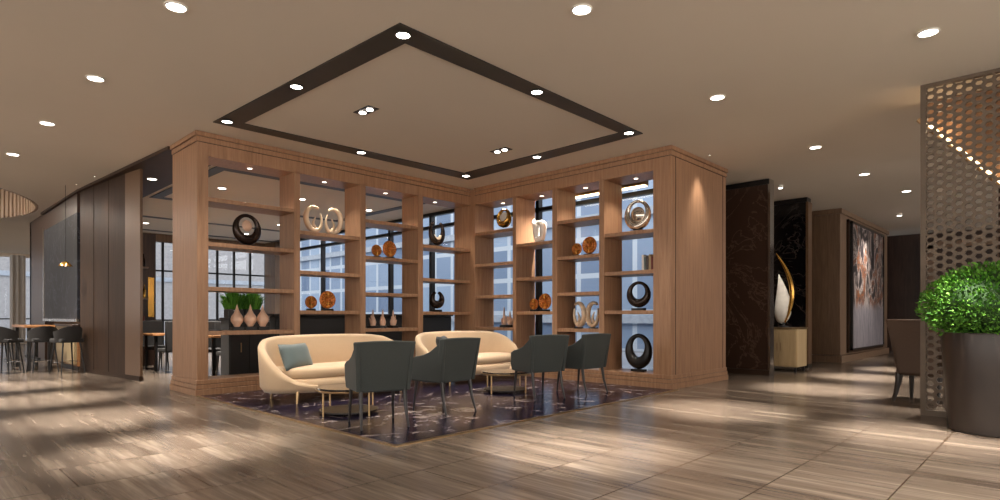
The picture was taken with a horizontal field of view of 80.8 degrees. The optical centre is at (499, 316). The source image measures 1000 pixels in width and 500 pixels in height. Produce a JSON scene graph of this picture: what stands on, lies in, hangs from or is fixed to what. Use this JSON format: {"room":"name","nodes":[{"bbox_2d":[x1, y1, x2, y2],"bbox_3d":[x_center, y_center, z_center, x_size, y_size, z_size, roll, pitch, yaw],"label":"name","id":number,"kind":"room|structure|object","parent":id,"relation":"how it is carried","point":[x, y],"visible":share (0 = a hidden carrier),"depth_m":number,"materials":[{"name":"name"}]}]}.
{"room":"hotel lobby","nodes":[
{"label":"hotel lobby","id":0,"kind":"room"},
{"bbox_2d":[30,215,53,360],"bbox_3d":[-12.111,-0.750,15.501,2.250,3.700,0.180,0,0,44],"label":"wall","id":1,"kind":"structure","parent":0,"point":[37,225],"depth_m":15.38,"materials":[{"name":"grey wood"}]},
{"bbox_2d":[43,193,79,321],"bbox_3d":[-9.974,-1.220,13.381,3.770,2.640,0.170,0,0,44],"label":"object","id":2,"kind":"object","parent":1,"relation":"attached to","point":[61,285],"visible":0.77,"depth_m":13.13,"materials":[{"name":"grey glass"}]},
{"bbox_2d":[54,323,79,326],"bbox_3d":[-9.195,0.175,12.798,1.880,0.050,0.550,0,0,44],"label":"countertop","id":3,"kind":"structure","parent":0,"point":[78,324],"depth_m":12.29,"materials":[{"name":"brown wood"}]},
{"bbox_2d":[0,252,164,343],"bbox_3d":[-17.793,-0.750,18.790,10.500,3.700,16.400,0,0,44],"label":"wall","id":4,"kind":"structure","parent":0,"point":[1,254],"depth_m":23.95,"materials":[{"name":"beige paint"}]},
{"bbox_2d":[79,169,143,380],"bbox_3d":[-7.324,-0.750,11.049,3.011,3.699,0.144,0,0,38],"label":"wall","id":5,"kind":"structure","parent":0,"point":[111,211],"depth_m":10.79,"materials":[{"name":"brown wood"}]},
{"bbox_2d":[40,146,210,214],"bbox_3d":[-7.913,-2.575,12.126,8.580,0.049,1.300,0,0,44],"label":"trim","id":6,"kind":"structure","parent":5,"relation":"attached to","point":[158,165],"depth_m":10.43,"materials":[{"name":"brown metal"}]},
{"bbox_2d":[30,224,279,355],"bbox_3d":[-10.259,-0.750,18.326,1.000,3.700,6.820,0,0,44],"label":"wall","id":7,"kind":"structure","parent":0,"point":[272,262],"depth_m":20.31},
{"bbox_2d":[143,215,279,241],"bbox_3d":[-8.577,-2.594,17.623,2.800,0.012,5.100,0,0,44],"label":"trim","id":8,"kind":"structure","parent":7,"relation":"attached to","point":[143,215],"depth_m":17.57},
{"bbox_2d":[267,314,452,340],"bbox_3d":[-2.635,0.520,12.008,0.310,1.160,4.210,0,0,44],"label":"wall","id":9,"kind":"structure","parent":0,"point":[309,323],"depth_m":11.36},
{"bbox_2d":[0,0,999,253],"bbox_3d":[-4.173,-2.725,14.772,36.500,0.250,29.500,0,0,44],"label":"ceiling","id":10,"kind":"structure","parent":0,"point":[844,77],"depth_m":6.57,"materials":[{"name":"paint"}]},
{"bbox_2d":[0,188,37,217],"bbox_3d":[-14.431,-2.995,11.252,8.780,0.790,8.780,0,0,44],"label":"pendant lamp","id":11,"kind":"object","parent":10,"relation":"hanging from","point":[12,204],"depth_m":15.13,"materials":[{"name":"beige wood"}]},
{"bbox_2d":[58,185,72,266],"bbox_3d":[-8.567,-1.800,11.576,0.240,1.600,0.240,0,0,44],"label":"pendant lamp","id":12,"kind":"object","parent":10,"relation":"hanging from","point":[65,263],"visible":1,"depth_m":11.57,"materials":[{"name":"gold metal"}]},
{"bbox_2d":[85,75,104,81],"bbox_3d":[-4.401,-2.594,6.387,0.182,0.012,0.182,0,0,44],"label":"recessed light","id":13,"kind":"object","parent":10,"relation":"in","point":[95,78],"visible":1,"depth_m":6.38,"materials":[{"name":"white plastic"}]},
{"bbox_2d":[87,76,102,81],"bbox_3d":[-4.401,-2.595,6.387,0.146,0.007,0.146,0,0,44],"label":"diffuser","id":14,"kind":"object","parent":13,"relation":"attached to","point":[92,78],"depth_m":6.38,"materials":[{"name":"white plastic"}]},
{"bbox_2d":[164,1,187,12],"bbox_3d":[-2.711,-2.594,4.913,0.182,0.012,0.182,0,0,44],"label":"recessed light","id":15,"kind":"object","parent":10,"relation":"in","point":[174,6],"visible":1,"depth_m":4.90,"materials":[{"name":"white"}]},
{"bbox_2d":[166,3,185,11],"bbox_3d":[-2.711,-2.595,4.913,0.146,0.007,0.146,0,0,44],"label":"diffuser","id":16,"kind":"object","parent":15,"relation":"attached to","point":[174,7],"depth_m":4.91,"materials":[{"name":"white plastic"}]},
{"bbox_2d":[149,166,424,221],"bbox_3d":[-4.635,-2.594,13.066,3.800,0.012,4.600,0,0,44],"label":"trim","id":17,"kind":"structure","parent":10,"relation":"attached to","point":[215,170],"depth_m":11.92,"materials":[{"name":"brown wood"}]},
{"bbox_2d":[353,105,378,115],"bbox_3d":[-1.683,-2.590,7.380,0.340,0.019,0.160,0,0,44],"label":"recessed light","id":18,"kind":"object","parent":10,"relation":"in","point":[368,109],"visible":1,"depth_m":7.36,"materials":[{"name":"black metal"}]},
{"bbox_2d":[213,23,642,179],"bbox_3d":[-0.809,-2.594,8.100,3.940,0.012,4.590,0,0,44],"label":"trim","id":19,"kind":"structure","parent":10,"relation":"attached to","point":[385,41],"depth_m":6.86,"materials":[{"name":"black paint"}]},
{"bbox_2d":[289,84,303,89],"bbox_3d":[-2.283,-2.582,6.583,0.155,0.012,0.155,0,0,44],"label":"recessed light","id":20,"kind":"object","parent":19,"relation":"attached to","point":[293,86],"visible":1,"depth_m":6.57,"materials":[{"name":"white"}]},
{"bbox_2d":[395,31,411,39],"bbox_3d":[-0.888,-2.582,5.379,0.155,0.012,0.155,0,0,44],"label":"recessed light","id":21,"kind":"object","parent":19,"relation":"attached to","point":[404,35],"visible":1,"depth_m":5.38,"materials":[{"name":"white"}]},
{"bbox_2d":[396,33,409,38],"bbox_3d":[-0.888,-2.583,5.379,0.124,0.007,0.124,0,0,44],"label":"diffuser","id":22,"kind":"object","parent":21,"relation":"attached to","point":[398,35],"depth_m":5.38,"materials":[{"name":"white plastic"}]},
{"bbox_2d":[530,89,542,94],"bbox_3d":[0.422,-2.582,6.741,0.155,0.012,0.155,0,0,44],"label":"recessed light","id":23,"kind":"object","parent":19,"relation":"attached to","point":[534,91],"visible":1,"depth_m":6.74,"materials":[{"name":"white"}]},
{"bbox_2d":[490,147,511,153],"bbox_3d":[0.016,-2.590,9.145,0.340,0.019,0.160,0,0,44],"label":"recessed light","id":24,"kind":"object","parent":10,"relation":"in","point":[504,149],"visible":1,"depth_m":9.13,"materials":[{"name":"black metal"}]},
{"bbox_2d":[571,3,592,15],"bbox_3d":[0.690,-2.594,4.957,0.182,0.012,0.182,0,0,44],"label":"recessed light","id":25,"kind":"object","parent":10,"relation":"in","point":[582,9],"visible":1,"depth_m":4.95,"materials":[{"name":"white plastic"}]},
{"bbox_2d":[573,6,589,14],"bbox_3d":[0.690,-2.595,4.957,0.146,0.007,0.146,0,0,44],"label":"diffuser","id":26,"kind":"object","parent":25,"relation":"attached to","point":[577,10],"depth_m":4.96,"materials":[{"name":"white plastic"}]},
{"bbox_2d":[576,181,648,198],"bbox_3d":[1.844,-2.430,10.785,1.900,0.340,0.140,0,0,44],"label":"linear pendant","id":27,"kind":"object","parent":10,"relation":"hanging from","point":[644,183],"visible":0.28,"depth_m":10.38,"materials":[{"name":"white metal"}]},
{"bbox_2d":[709,94,725,100],"bbox_3d":[2.569,-2.594,6.938,0.182,0.012,0.182,0,0,44],"label":"recessed light","id":28,"kind":"object","parent":10,"relation":"in","point":[716,97],"visible":1,"depth_m":6.93,"materials":[{"name":"white"}]},
{"bbox_2d":[916,27,940,37],"bbox_3d":[3.907,-2.594,5.358,0.182,0.012,0.182,0,0,44],"label":"recessed light","id":29,"kind":"object","parent":10,"relation":"in","point":[928,32],"visible":1,"depth_m":5.35,"materials":[{"name":"white"}]},
{"bbox_2d":[918,29,937,36],"bbox_3d":[3.907,-2.595,5.358,0.146,0.007,0.146,0,0,44],"label":"diffuser","id":30,"kind":"object","parent":29,"relation":"attached to","point":[926,32],"depth_m":5.35,"materials":[{"name":"white plastic"}]},
{"bbox_2d":[916,87,999,184],"bbox_3d":[6.264,-0.747,6.077,3.200,3.687,0.276,0,0,44],"label":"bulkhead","id":31,"kind":"object","parent":10,"relation":"attached to","point":[979,169],"visible":0.41,"depth_m":6.77,"materials":[{"name":"brown wood"}]},
{"bbox_2d":[0,344,999,499],"bbox_3d":[-4.173,1.150,14.772,36.500,0.100,29.500,0,0,44],"label":"floor","id":32,"kind":"structure","parent":0,"point":[823,431],"depth_m":4.99,"materials":[{"name":"brown wood"}]},
{"bbox_2d":[3,343,20,370],"bbox_3d":[-10.122,0.641,11.978,0.500,0.922,0.458,0,0,37],"label":"bar stool","id":33,"kind":"object","parent":32,"relation":"on","point":[18,359],"visible":0.35,"depth_m":12.03,"materials":[{"name":"metal"}]},
{"bbox_2d":[0,327,24,374],"bbox_3d":[-9.624,0.641,11.406,0.500,0.922,0.458,0,0,-6],"label":"bar stool","id":34,"kind":"object","parent":32,"relation":"on","point":[7,335],"visible":1,"depth_m":11.31,"materials":[{"name":"fabric"}]},
{"bbox_2d":[10,255,25,343],"bbox_3d":[-19.559,-0.715,23.820,0.119,3.570,0.500,0,0,44],"label":"curtain","id":35,"kind":"object","parent":32,"relation":"on","point":[17,262],"visible":0.82,"depth_m":23.80,"materials":[{"name":"grey fabric"}]},
{"bbox_2d":[12,324,54,370],"bbox_3d":[-10.051,0.635,12.630,1.800,0.930,0.500,0,0,44],"label":"bar table","id":36,"kind":"object","parent":32,"relation":"on","point":[28,327],"visible":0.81,"depth_m":12.17,"materials":[{"name":"brown wood"}]},
{"bbox_2d":[26,326,58,372],"bbox_3d":[-9.151,0.641,11.751,0.458,0.922,0.500,0,0,38],"label":"bar stool","id":37,"kind":"object","parent":32,"relation":"on","point":[42,333],"visible":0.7,"depth_m":11.59,"materials":[{"name":"fabric"}]},
{"bbox_2d":[49,326,84,373],"bbox_3d":[-8.510,0.641,11.552,0.458,0.922,0.500,0,0,27],"label":"bar stool","id":38,"kind":"object","parent":32,"relation":"on","point":[71,334],"visible":1,"depth_m":11.42,"materials":[{"name":"fabric"}]},
{"bbox_2d":[54,323,79,369],"bbox_3d":[-9.195,0.625,12.798,1.880,0.950,0.550,0,0,44],"label":"bar table","id":39,"kind":"object","parent":32,"relation":"on","point":[67,346],"depth_m":12.33,"materials":[{"name":"brown wood"}]},
{"bbox_2d":[143,233,155,365],"bbox_3d":[-8.276,-0.400,13.184,0.490,3.000,0.920,0,0,44],"label":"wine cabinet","id":40,"kind":"object","parent":32,"relation":"on","point":[149,240],"visible":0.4,"depth_m":13.35,"materials":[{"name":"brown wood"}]},
{"bbox_2d":[143,333,164,371],"bbox_3d":[-6.781,0.720,12.494,0.800,0.760,1.300,0,0,44],"label":"dining table","id":41,"kind":"object","parent":32,"relation":"on","point":[155,335],"visible":0.39,"depth_m":11.85,"materials":[{"name":"brown wood"}]},
{"bbox_2d":[143,321,168,367],"bbox_3d":[-7.513,0.591,12.727,0.542,1.021,0.494,0,0,44],"label":"dining chair","id":42,"kind":"object","parent":32,"relation":"on","point":[148,326],"visible":0.41,"depth_m":12.89,"materials":[{"name":"fabric"}]},
{"bbox_2d":[158,321,172,372],"bbox_3d":[-6.521,0.591,11.771,0.542,1.021,0.494,0,0,44],"label":"dining chair","id":43,"kind":"object","parent":32,"relation":"on","point":[168,348],"visible":0.45,"depth_m":11.47,"materials":[{"name":"fabric"}]},
{"bbox_2d":[208,335,220,375],"bbox_3d":[-5.099,0.720,11.430,0.800,0.760,1.300,0,0,44],"label":"dining table","id":44,"kind":"object","parent":32,"relation":"on","point":[213,337],"visible":0.17,"depth_m":10.77,"materials":[{"name":"brown wood"}]},
{"bbox_2d":[208,321,220,352],"bbox_3d":[-5.831,0.591,11.663,0.542,1.021,0.494,0,0,44],"label":"dining chair","id":45,"kind":"object","parent":32,"relation":"on","point":[211,324],"visible":0.09,"depth_m":11.90,"materials":[{"name":"fabric"}]},
{"bbox_2d":[215,321,220,367],"bbox_3d":[-6.049,0.591,12.261,0.542,1.021,0.494,0,0,44],"label":"dining chair","id":46,"kind":"object","parent":32,"relation":"on","point":[217,323],"visible":0.05,"depth_m":12.12,"materials":[{"name":"fabric"}]},
{"bbox_2d":[219,318,269,374],"bbox_3d":[-4.446,0.555,10.226,0.410,1.090,0.710,0,0,44],"label":"sideboard","id":47,"kind":"object","parent":32,"relation":"on","point":[239,353],"visible":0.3,"depth_m":10.02,"materials":[{"name":"wood"}]},
{"bbox_2d":[218,292,249,317],"bbox_3d":[-4.582,-0.248,10.093,0.392,0.516,0.555,0,0,44],"label":"grass planter","id":48,"kind":"object","parent":47,"relation":"on","point":[231,300],"visible":0.87,"depth_m":10.01,"materials":[{"name":"green plant"}]},
{"bbox_2d":[241,293,265,317],"bbox_3d":[-4.367,-0.248,10.318,0.407,0.515,0.557,0,0,44],"label":"grass planter","id":49,"kind":"object","parent":47,"relation":"on","point":[254,300],"visible":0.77,"depth_m":10.25,"materials":[{"name":"green plant"}]},
{"bbox_2d":[170,130,470,395],"bbox_3d":[-2.794,-0.750,10.415,1.094,3.699,5.266,0,0,44],"label":"shelving","id":50,"kind":"object","parent":32,"relation":"on","point":[192,154],"visible":0.86,"depth_m":9.23,"materials":[{"name":"brown wood"}]},
{"bbox_2d":[230,305,243,329],"bbox_3d":[-3.945,0.003,8.807,0.184,0.395,0.184,0,0,44],"label":"vase","id":51,"kind":"object","parent":50,"relation":"on","point":[236,319],"visible":0.97,"depth_m":8.76,"materials":[{"name":"ceramic"}]},
{"bbox_2d":[232,214,260,245],"bbox_3d":[-3.841,-1.315,8.915,0.150,0.500,0.469,0,0,32],"label":"ring","id":52,"kind":"object","parent":50,"relation":"on","point":[239,235],"visible":0.97,"depth_m":8.87,"materials":[{"name":"black ceramic"}]},
{"bbox_2d":[244,304,256,329],"bbox_3d":[-3.807,0.003,8.951,0.184,0.395,0.184,0,0,44],"label":"vase","id":53,"kind":"object","parent":50,"relation":"on","point":[250,319],"visible":0.95,"depth_m":8.90,"materials":[{"name":"ceramic"}]},
{"bbox_2d":[257,305,269,329],"bbox_3d":[-3.675,0.003,9.088,0.184,0.395,0.184,0,0,44],"label":"vase","id":54,"kind":"object","parent":50,"relation":"on","point":[262,318],"visible":0.95,"depth_m":9.04,"materials":[{"name":"ceramic"}]},
{"bbox_2d":[305,296,316,310],"bbox_3d":[-3.121,-0.228,9.693,0.090,0.245,0.210,0,0,44],"label":"disc","id":55,"kind":"object","parent":50,"relation":"on","point":[310,301],"visible":0.94,"depth_m":9.67,"materials":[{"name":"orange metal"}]},
{"bbox_2d":[303,205,322,231],"bbox_3d":[-3.085,-1.613,9.698,0.322,0.476,0.126,0,0,-35],"label":"swirl","id":56,"kind":"object","parent":50,"relation":"on","point":[312,228],"visible":0.88,"depth_m":9.65,"materials":[{"name":"beige ceramic"}]},
{"bbox_2d":[319,291,335,310],"bbox_3d":[-2.905,-0.273,9.888,0.090,0.335,0.300,0,0,44],"label":"disc","id":57,"kind":"object","parent":50,"relation":"on","point":[327,299],"visible":1,"depth_m":9.87,"materials":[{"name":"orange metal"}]},
{"bbox_2d":[324,208,342,233],"bbox_3d":[-2.830,-1.613,9.998,0.322,0.476,0.126,0,0,-35],"label":"swirl","id":58,"kind":"object","parent":50,"relation":"on","point":[337,230],"visible":0.88,"depth_m":9.98,"materials":[{"name":"beige ceramic"}]},
{"bbox_2d":[367,310,378,327],"bbox_3d":[-2.282,0.030,10.536,0.124,0.340,0.172,0,0,44],"label":"figurine","id":59,"kind":"object","parent":50,"relation":"on","point":[372,320],"visible":0.97,"depth_m":10.49,"materials":[{"name":"ceramic"}]},
{"bbox_2d":[371,245,381,256],"bbox_3d":[-2.233,-1.188,10.615,0.090,0.245,0.210,0,0,44],"label":"disc","id":60,"kind":"object","parent":50,"relation":"on","point":[376,250],"visible":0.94,"depth_m":10.59,"materials":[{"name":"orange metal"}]},
{"bbox_2d":[379,310,386,327],"bbox_3d":[-2.135,0.030,10.688,0.124,0.340,0.170,0,0,-2],"label":"figurine","id":61,"kind":"object","parent":50,"relation":"on","point":[382,321],"visible":0.98,"depth_m":10.65,"materials":[{"name":"ceramic"}]},
{"bbox_2d":[383,241,395,257],"bbox_3d":[-2.031,-1.232,10.796,0.090,0.335,0.300,0,0,44],"label":"disc","id":62,"kind":"object","parent":50,"relation":"on","point":[389,248],"visible":0.93,"depth_m":10.77,"materials":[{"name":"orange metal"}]},
{"bbox_2d":[388,310,397,327],"bbox_3d":[-1.976,0.030,10.854,0.170,0.340,0.124,0,0,42],"label":"figurine","id":63,"kind":"object","parent":50,"relation":"on","point":[393,321],"visible":1,"depth_m":10.82,"materials":[{"name":"ceramic"}]},
{"bbox_2d":[428,221,444,245],"bbox_3d":[-1.248,-1.628,11.610,0.140,0.506,0.399,0,0,44],"label":"ring vase","id":64,"kind":"object","parent":50,"relation":"on","point":[436,241],"visible":0.95,"depth_m":11.54,"materials":[{"name":"black ceramic"}]},
{"bbox_2d":[429,291,444,311],"bbox_3d":[-1.248,-0.305,11.610,0.200,0.400,0.351,0,0,44],"label":"vase","id":65,"kind":"object","parent":50,"relation":"on","point":[435,304],"visible":1,"depth_m":11.54,"materials":[{"name":"black ceramic"}]},
{"bbox_2d":[196,374,677,446],"bbox_3d":[-0.724,1.095,8.427,4.590,0.009,5.260,0,0,44],"label":"area rug","id":66,"kind":"object","parent":32,"relation":"on","point":[428,421],"visible":0.89,"depth_m":7.33,"materials":[{"name":"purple carpet"}]},
{"bbox_2d":[258,334,401,403],"bbox_3d":[-2.276,0.671,8.214,0.986,0.848,2.194,0,0,44],"label":"sofa","id":67,"kind":"object","parent":66,"relation":"on","point":[329,353],"visible":0.58,"depth_m":7.74,"materials":[{"name":"beige fabric"}]},
{"bbox_2d":[278,343,312,370],"bbox_3d":[-2.665,0.515,7.672,0.222,0.334,0.540,0,0,20],"label":"throw pillow","id":68,"kind":"object","parent":67,"relation":"on","point":[292,355],"visible":0.95,"depth_m":7.54,"materials":[{"name":"fabric"}]},
{"bbox_2d":[277,361,345,378],"bbox_3d":[-2.250,0.715,8.189,0.780,0.155,1.930,0,0,44],"label":"seat cushion","id":69,"kind":"object","parent":67,"relation":"on","point":[319,369],"depth_m":7.62,"materials":[{"name":"beige fabric"}]},
{"bbox_2d":[315,383,377,416],"bbox_3d":[-1.727,0.942,6.714,0.744,0.300,0.744,0,0,44],"label":"coffee table","id":70,"kind":"object","parent":66,"relation":"on","point":[339,388],"visible":0.62,"depth_m":6.57,"materials":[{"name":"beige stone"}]},
{"bbox_2d":[319,404,377,414],"bbox_3d":[-1.727,1.054,6.714,0.660,0.015,0.660,0,0,44],"label":"shelf","id":71,"kind":"object","parent":70,"relation":"attached to","point":[336,409],"depth_m":6.64,"materials":[{"name":"brown wood"}]},
{"bbox_2d":[345,341,415,430],"bbox_3d":[-1.241,0.664,5.990,0.612,0.864,0.638,0,0,-26],"label":"armchair","id":72,"kind":"object","parent":66,"relation":"on","point":[373,366],"visible":1,"depth_m":5.75,"materials":[{"name":"fabric"}]},
{"bbox_2d":[411,337,480,415],"bbox_3d":[-0.640,0.664,6.850,0.638,0.864,0.612,0,0,42],"label":"armchair","id":73,"kind":"object","parent":66,"relation":"on","point":[452,359],"visible":0.97,"depth_m":6.64,"materials":[{"name":"fabric"}]},
{"bbox_2d":[415,331,518,385],"bbox_3d":[-0.524,0.671,10.122,0.986,0.848,2.194,0,0,44],"label":"sofa","id":74,"kind":"object","parent":66,"relation":"on","point":[495,349],"visible":0.35,"depth_m":10.24,"materials":[{"name":"beige fabric"}]},
{"bbox_2d":[477,352,510,364],"bbox_3d":[-0.497,0.715,10.097,0.780,0.155,1.930,0,0,44],"label":"seat cushion","id":75,"kind":"object","parent":74,"relation":"on","point":[484,358],"depth_m":10.04,"materials":[{"name":"beige fabric"}]},
{"bbox_2d":[481,369,530,393],"bbox_3d":[0.089,0.942,8.630,0.744,0.300,0.744,0,0,44],"label":"coffee table","id":76,"kind":"object","parent":66,"relation":"on","point":[490,372],"visible":0.84,"depth_m":8.48,"materials":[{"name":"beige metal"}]},
{"bbox_2d":[484,386,527,391],"bbox_3d":[0.089,1.054,8.630,0.660,0.015,0.660,0,0,44],"label":"shelf","id":77,"kind":"object","parent":76,"relation":"attached to","point":[494,388],"depth_m":8.51,"materials":[{"name":"brown wood"}]},
{"bbox_2d":[511,334,569,400],"bbox_3d":[0.538,0.664,8.030,0.612,0.864,0.638,0,0,-28],"label":"armchair","id":78,"kind":"object","parent":66,"relation":"on","point":[541,353],"visible":1,"depth_m":7.81,"materials":[{"name":"fabric"}]},
{"bbox_2d":[556,333,610,394],"bbox_3d":[1.204,0.664,8.564,0.612,0.864,0.638,0,0,-42],"label":"armchair","id":79,"kind":"object","parent":66,"relation":"on","point":[590,351],"visible":0.94,"depth_m":8.33,"materials":[{"name":"fabric"}]},
{"bbox_2d":[454,145,727,389],"bbox_3d":[1.522,-0.750,11.304,4.956,3.699,2.064,0,0,44],"label":"shelving","id":80,"kind":"object","parent":32,"relation":"on","point":[688,233],"visible":0.89,"depth_m":9.93,"materials":[{"name":"brown wood"}]},
{"bbox_2d":[500,308,506,326],"bbox_3d":[0.082,0.000,11.651,0.124,0.400,0.178,0,0,27],"label":"figurine","id":81,"kind":"object","parent":80,"relation":"on","point":[504,319],"visible":0.91,"depth_m":11.61,"materials":[{"name":"ceramic"}]},
{"bbox_2d":[496,209,511,229],"bbox_3d":[0.081,-1.925,11.650,0.359,0.450,0.200,0,0,44],"label":"ring sculpture","id":82,"kind":"object","parent":80,"relation":"on","point":[503,219],"visible":0.95,"depth_m":11.59,"materials":[{"name":"gold metal"}]},
{"bbox_2d":[505,312,512,326],"bbox_3d":[0.196,0.040,11.539,0.124,0.320,0.179,0,0,-36],"label":"figurine","id":83,"kind":"object","parent":80,"relation":"on","point":[509,319],"visible":0.87,"depth_m":11.50,"materials":[{"name":"ceramic"}]},
{"bbox_2d":[529,299,538,310],"bbox_3d":[0.643,-0.228,11.109,0.210,0.245,0.090,0,0,44],"label":"disc","id":84,"kind":"object","parent":80,"relation":"on","point":[533,303],"visible":0.94,"depth_m":11.08,"materials":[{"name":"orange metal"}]},
{"bbox_2d":[531,218,546,241],"bbox_3d":[0.728,-1.621,11.021,0.331,0.493,0.172,0,0,34],"label":"sculpture","id":85,"kind":"object","parent":80,"relation":"on","point":[541,225],"visible":0.85,"depth_m":10.96,"materials":[{"name":"white ceramic"}]},
{"bbox_2d":[539,293,551,310],"bbox_3d":[0.838,-0.273,10.922,0.300,0.335,0.090,0,0,44],"label":"disc","id":86,"kind":"object","parent":80,"relation":"on","point":[545,301],"visible":0.98,"depth_m":10.90,"materials":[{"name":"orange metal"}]},
{"bbox_2d":[572,243,581,255],"bbox_3d":[1.363,-1.188,10.415,0.210,0.245,0.090,0,0,44],"label":"disc","id":87,"kind":"object","parent":80,"relation":"on","point":[576,248],"visible":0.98,"depth_m":10.39,"materials":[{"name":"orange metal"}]},
{"bbox_2d":[573,301,586,327],"bbox_3d":[1.409,-0.038,10.374,0.126,0.476,0.322,0,0,-36],"label":"swirl","id":88,"kind":"object","parent":80,"relation":"on","point":[581,321],"visible":0.96,"depth_m":10.31,"materials":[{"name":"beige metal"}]},
{"bbox_2d":[582,237,596,254],"bbox_3d":[1.558,-1.232,10.228,0.300,0.335,0.090,0,0,44],"label":"disc","id":89,"kind":"object","parent":80,"relation":"on","point":[589,245],"visible":0.94,"depth_m":10.20,"materials":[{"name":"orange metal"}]},
{"bbox_2d":[586,301,598,328],"bbox_3d":[1.605,-0.038,10.208,0.126,0.476,0.322,0,0,-35],"label":"sculpture","id":90,"kind":"object","parent":80,"relation":"on","point":[592,324],"visible":0.99,"depth_m":10.19,"materials":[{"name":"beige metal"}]},
{"bbox_2d":[624,200,650,230],"bbox_3d":[2.243,-1.643,9.569,0.478,0.536,0.130,0,0,44],"label":"ring","id":91,"kind":"object","parent":80,"relation":"on","point":[639,219],"visible":0.94,"depth_m":9.52,"materials":[{"name":"silver metal"}]},
{"bbox_2d":[625,334,651,371],"bbox_3d":[2.257,0.577,9.556,0.479,0.616,0.200,0,0,44],"label":"ring vase","id":92,"kind":"object","parent":80,"relation":"on","point":[638,363],"visible":1,"depth_m":9.48,"materials":[{"name":"ceramic"}]},
{"bbox_2d":[627,281,650,309],"bbox_3d":[2.257,-0.344,9.556,0.428,0.477,0.160,0,0,44],"label":"sculpture","id":93,"kind":"object","parent":80,"relation":"on","point":[645,299],"visible":0.98,"depth_m":9.50,"materials":[{"name":"black ceramic"}]},
{"bbox_2d":[774,327,807,371],"bbox_3d":[5.840,0.655,12.068,0.720,0.890,0.650,0,0,44],"label":"base cabinet","id":94,"kind":"object","parent":32,"relation":"on","point":[790,343],"visible":0.64,"depth_m":11.77,"materials":[{"name":"brown wood"}]},
{"bbox_2d":[774,253,794,326],"bbox_3d":[5.851,-0.552,12.073,0.374,1.525,0.200,0,0,30],"label":"sculpture","id":95,"kind":"object","parent":94,"relation":"on","point":[784,301],"visible":1,"depth_m":12.03,"materials":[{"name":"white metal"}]},
{"bbox_2d":[812,208,888,362],"bbox_3d":[9.461,-0.749,16.334,1.380,3.698,5.240,0,0,44],"label":"wall","id":96,"kind":"structure","parent":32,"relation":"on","point":[831,227],"depth_m":14.30,"materials":[{"name":"brown wood"}]},
{"bbox_2d":[850,221,883,349],"bbox_3d":[9.889,-0.770,15.743,0.053,3.180,3.520,0,0,44],"label":"abstract painting","id":97,"kind":"object","parent":96,"relation":"attached to","point":[866,244],"visible":1,"depth_m":15.54,"materials":[{"name":"fabric"}]},
{"bbox_2d":[886,319,942,404],"bbox_3d":[5.515,0.570,7.667,0.706,1.080,0.599,0,0,-36],"label":"chair","id":98,"kind":"object","parent":32,"relation":"on","point":[904,334],"visible":0.54,"depth_m":7.59,"materials":[{"name":"brown leather"}]},
{"bbox_2d":[915,260,999,437],"bbox_3d":[4.751,0.275,5.612,1.264,1.650,1.296,0,0,-31],"label":"potted shrub","id":99,"kind":"object","parent":32,"relation":"on","point":[969,306],"visible":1,"depth_m":5.47,"materials":[{"name":"green plant"}]},
{"bbox_2d":[940,332,999,437],"bbox_3d":[4.772,0.625,5.622,0.890,0.950,0.890,0,0,44],"label":"pot","id":100,"kind":"object","parent":99,"relation":"attached to","point":[970,360],"depth_m":5.46,"materials":[{"name":"paint"}]},
{"bbox_2d":[920,68,999,416],"bbox_3d":[5.700,-0.750,5.687,2.666,3.699,0.060,0,0,44],"label":"screen","id":101,"kind":"object","parent":32,"relation":"on","point":[924,101],"visible":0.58,"depth_m":6.40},
{"bbox_2d":[726,179,773,375],"bbox_3d":[4.652,-0.748,11.525,1.320,3.695,0.220,0,0,44],"label":"wall","id":102,"kind":"structure","parent":0,"point":[749,205],"depth_m":11.27,"materials":[{"name":"black stone"}]},
{"bbox_2d":[774,197,811,367],"bbox_3d":[6.285,-0.748,13.236,1.300,3.695,0.270,0,0,44],"label":"wall","id":103,"kind":"structure","parent":0,"point":[792,217],"depth_m":12.89,"materials":[{"name":"black stone"}]},
{"bbox_2d":[886,228,997,350],"bbox_3d":[15.461,-0.750,16.209,10.200,3.700,0.200,0,0,44],"label":"wall","id":104,"kind":"structure","parent":0,"point":[903,251],"depth_m":18.57,"materials":[{"name":"brown wood"}]},
{"bbox_2d":[998,189,999,256],"bbox_3d":[9.922,-0.750,7.245,5.750,3.700,0.200,0,0,44],"label":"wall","id":105,"kind":"structure","parent":0,"point":[998,189],"depth_m":9.16,"materials":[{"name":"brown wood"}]},
{"label":"outside","id":106,"kind":"structure","parent":0,"visible":0},
{"bbox_2d":[26,335,652,369],"bbox_3d":[-20.058,1.170,26.243,54.700,0.100,70.000,0,0,44],"label":"ground","id":107,"kind":"structure","parent":106,"point":[625,364],"depth_m":14.45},
{"bbox_2d":[0,242,264,344],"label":"window","id":108,"kind":"structure","parent":107,"relation":"on","point":[225,257],"depth_m":41.99,"materials":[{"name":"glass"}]},
{"bbox_2d":[300,180,652,351],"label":"window","id":109,"kind":"structure","parent":107,"relation":"on","point":[587,273],"depth_m":22.75,"materials":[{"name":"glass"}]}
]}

